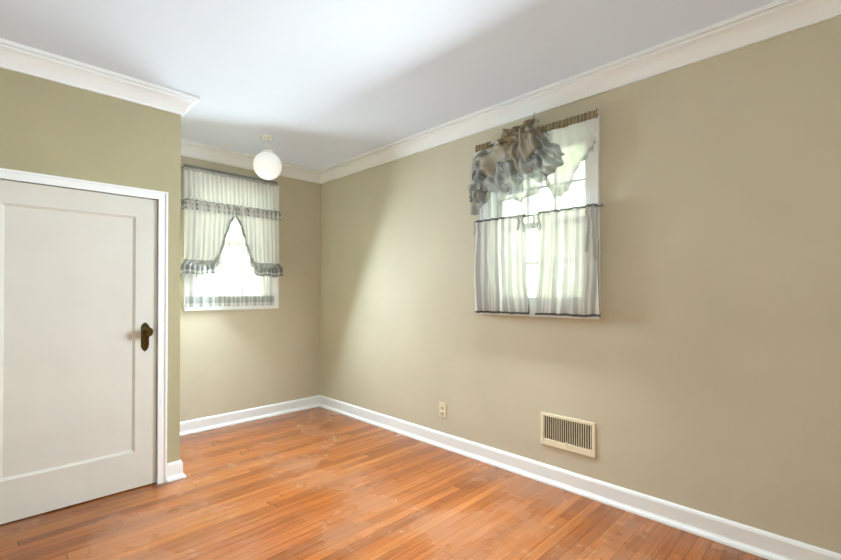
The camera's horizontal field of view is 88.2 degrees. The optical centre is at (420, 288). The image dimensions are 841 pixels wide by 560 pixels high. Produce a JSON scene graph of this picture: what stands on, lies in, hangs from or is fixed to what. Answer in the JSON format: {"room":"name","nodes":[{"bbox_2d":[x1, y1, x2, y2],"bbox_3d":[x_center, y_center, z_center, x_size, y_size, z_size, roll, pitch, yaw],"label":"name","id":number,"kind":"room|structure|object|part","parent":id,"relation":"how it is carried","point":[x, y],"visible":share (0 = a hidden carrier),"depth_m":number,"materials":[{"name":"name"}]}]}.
{"room":"empty bedroom","nodes":[
{"label":"empty bedroom","id":0,"kind":"room"},
{"bbox_2d":[0,68,180,462],"bbox_3d":[-2.219,-0.019,2.190,0.120,2.440,1.800,0,-1,45],"label":"wall","id":1,"kind":"structure","parent":0,"point":[47,127],"depth_m":2.50,"materials":[{"name":"paint"}]},
{"bbox_2d":[0,180,156,524],"bbox_3d":[-1.913,0.320,2.393,0.106,1.749,0.812,0,-1,45],"label":"door","id":2,"kind":"structure","parent":1,"relation":"in","point":[78,310],"depth_m":2.42,"materials":[{"name":"paint"}]},
{"bbox_3d":[-1.657,0.293,2.624,0.070,0.178,0.062,0,-1,45],"label":"knob","id":3,"kind":"part","parent":2,"relation":"part of","materials":[{"name":"gold metal"}]},
{"bbox_2d":[0,168,167,483],"bbox_3d":[-1.956,0.297,2.436,0.142,1.811,0.920,0,-1,45],"label":"door frame","id":4,"kind":"structure","parent":1,"relation":"attached to","point":[161,197],"depth_m":2.69,"materials":[{"name":"paint"}]},
{"bbox_2d":[0,38,199,117],"bbox_3d":[-2.085,-1.181,2.188,0.085,0.116,1.795,0,-1,45],"label":"crown molding","id":5,"kind":"structure","parent":1,"relation":"attached to","point":[14,56],"depth_m":2.43,"materials":[{"name":"paint"}]},
{"bbox_2d":[167,460,185,479],"bbox_3d":[-1.825,1.153,3.079,0.890,0.110,0.030,0,-1,45],"label":"baseboard","id":6,"kind":"structure","parent":1,"relation":"attached to","point":[175,469],"depth_m":2.75,"materials":[{"name":"paint"}]},
{"bbox_2d":[180,156,320,421],"bbox_3d":[-2.356,-0.010,3.349,0.150,2.440,3.550,0,-1,45],"label":"wall","id":7,"kind":"structure","parent":0,"point":[236,360],"depth_m":4.14,"materials":[{"name":"paint"}]},
{"bbox_2d":[184,185,278,310],"bbox_3d":[-1.675,-0.410,3.913,0.024,1.190,0.835,0,-1,45],"label":"window","id":8,"kind":"structure","parent":7,"relation":"in","point":[276,292],"depth_m":4.01,"materials":[{"name":"paint"}]},
{"bbox_2d":[181,164,282,306],"bbox_3d":[-1.651,-0.441,3.847,0.107,1.186,0.877,0,-1,45],"label":"curtain","id":9,"kind":"object","parent":7,"relation":"hanging from","point":[231,239],"visible":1,"depth_m":3.85,"materials":[{"name":"white fabric"}]},
{"bbox_2d":[181,139,315,182],"bbox_3d":[-1.620,-1.167,3.931,0.085,0.116,1.500,0,-1,45],"label":"crown molding","id":10,"kind":"structure","parent":7,"relation":"attached to","point":[191,149],"depth_m":3.86,"materials":[{"name":"paint"}]},
{"bbox_2d":[180,395,318,435],"bbox_3d":[-1.618,1.160,3.953,0.030,0.110,1.560,0,-1,45],"label":"baseboard","id":11,"kind":"structure","parent":7,"relation":"attached to","point":[187,427],"depth_m":3.97,"materials":[{"name":"paint"}]},
{"bbox_2d":[0,407,767,559],"bbox_3d":[-0.408,1.246,1.504,5.500,0.100,3.700,0,-1,45],"label":"floor","id":12,"kind":"structure","parent":0,"point":[318,483],"depth_m":2.32,"materials":[{"name":"brown wood"}]},
{"bbox_2d":[0,0,776,169],"bbox_3d":[-0.408,-1.294,1.524,5.500,0.100,3.700,0,-1,45],"label":"ceiling","id":13,"kind":"structure","parent":0,"point":[317,84],"depth_m":2.25,"materials":[{"name":"paint"}]},
{"bbox_2d":[253,134,281,179],"bbox_3d":[-1.233,-1.055,3.497,0.224,0.347,0.224,0,-1,45],"label":"pendant light","id":14,"kind":"object","parent":13,"relation":"hanging from","point":[267,164],"visible":1,"depth_m":3.43,"materials":[{"name":"white glass"}]},
{"bbox_3d":[-1.233,-0.994,3.496,0.224,0.224,0.224,0,-1,45],"label":"lamp shade","id":15,"kind":"part","parent":14,"relation":"part of","materials":[{"name":"white glass"}]},
{"bbox_2d":[320,16,840,553],"bbox_3d":[0.845,-0.014,2.771,5.500,2.440,0.150,0,-1,45],"label":"wall","id":16,"kind":"structure","parent":0,"point":[696,366],"depth_m":2.24,"materials":[{"name":"paint"}]},
{"bbox_2d":[439,401,445,417],"bbox_3d":[0.169,0.926,3.325,0.070,0.115,0.009,0,-1,45],"label":"electrical outlet","id":17,"kind":"object","parent":16,"relation":"attached to","point":[442,409],"visible":1,"depth_m":3.32,"materials":[{"name":"beige plastic"}]},
{"bbox_2d":[468,109,603,316],"bbox_3d":[0.658,-0.461,2.720,0.932,1.248,0.142,0,-1,45],"label":"curtain","id":18,"kind":"object","parent":16,"relation":"hanging from","point":[523,161],"visible":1,"depth_m":2.66,"materials":[{"name":"white fabric"}]},
{"bbox_3d":[0.523,-0.157,2.901,0.429,0.642,0.064,0,-1,45],"label":"panel","id":19,"kind":"part","parent":18,"relation":"part of","materials":[{"name":"white fabric"}]},
{"bbox_3d":[0.704,-0.723,2.754,0.912,0.531,0.032,0,-1,45],"label":"rod","id":20,"kind":"part","parent":18,"relation":"part of","materials":[{"name":"silver metal"}]},
{"bbox_3d":[0.861,-0.159,2.563,0.417,0.642,0.061,0,-1,45],"label":"panel","id":21,"kind":"part","parent":18,"relation":"part of","materials":[{"name":"white fabric"}]},
{"bbox_2d":[480,111,599,319],"bbox_3d":[0.777,-0.419,2.825,0.835,1.190,0.174,0,-1,45],"label":"window","id":22,"kind":"structure","parent":16,"relation":"in","point":[501,213],"depth_m":2.71,"materials":[{"name":"paint"}]},
{"bbox_2d":[541,412,595,457],"bbox_3d":[0.878,0.872,2.611,0.346,0.200,0.020,0,-1,45],"label":"air vent","id":23,"kind":"object","parent":16,"relation":"in","point":[561,432],"visible":1,"depth_m":2.60,"materials":[{"name":"metal"}]},
{"bbox_2d":[316,0,840,183],"bbox_3d":[0.762,-1.177,2.698,5.200,0.116,0.085,0,-1,45],"label":"crown molding","id":24,"kind":"structure","parent":16,"relation":"attached to","point":[766,22],"depth_m":2.36,"materials":[{"name":"paint"}]},
{"bbox_2d":[319,395,840,559],"bbox_3d":[0.781,1.150,2.698,5.200,0.110,0.030,0,-1,45],"label":"baseboard","id":25,"kind":"structure","parent":16,"relation":"attached to","point":[753,540],"depth_m":2.40,"materials":[{"name":"paint"}]},
{"label":"outside","id":26,"kind":"structure","parent":0,"visible":0},
{"bbox_2d":[505,161,584,296],"bbox_3d":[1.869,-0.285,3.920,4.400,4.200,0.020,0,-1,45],"label":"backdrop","id":27,"kind":"structure","parent":26,"point":[577,197],"depth_m":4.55,"materials":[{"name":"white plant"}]}
]}

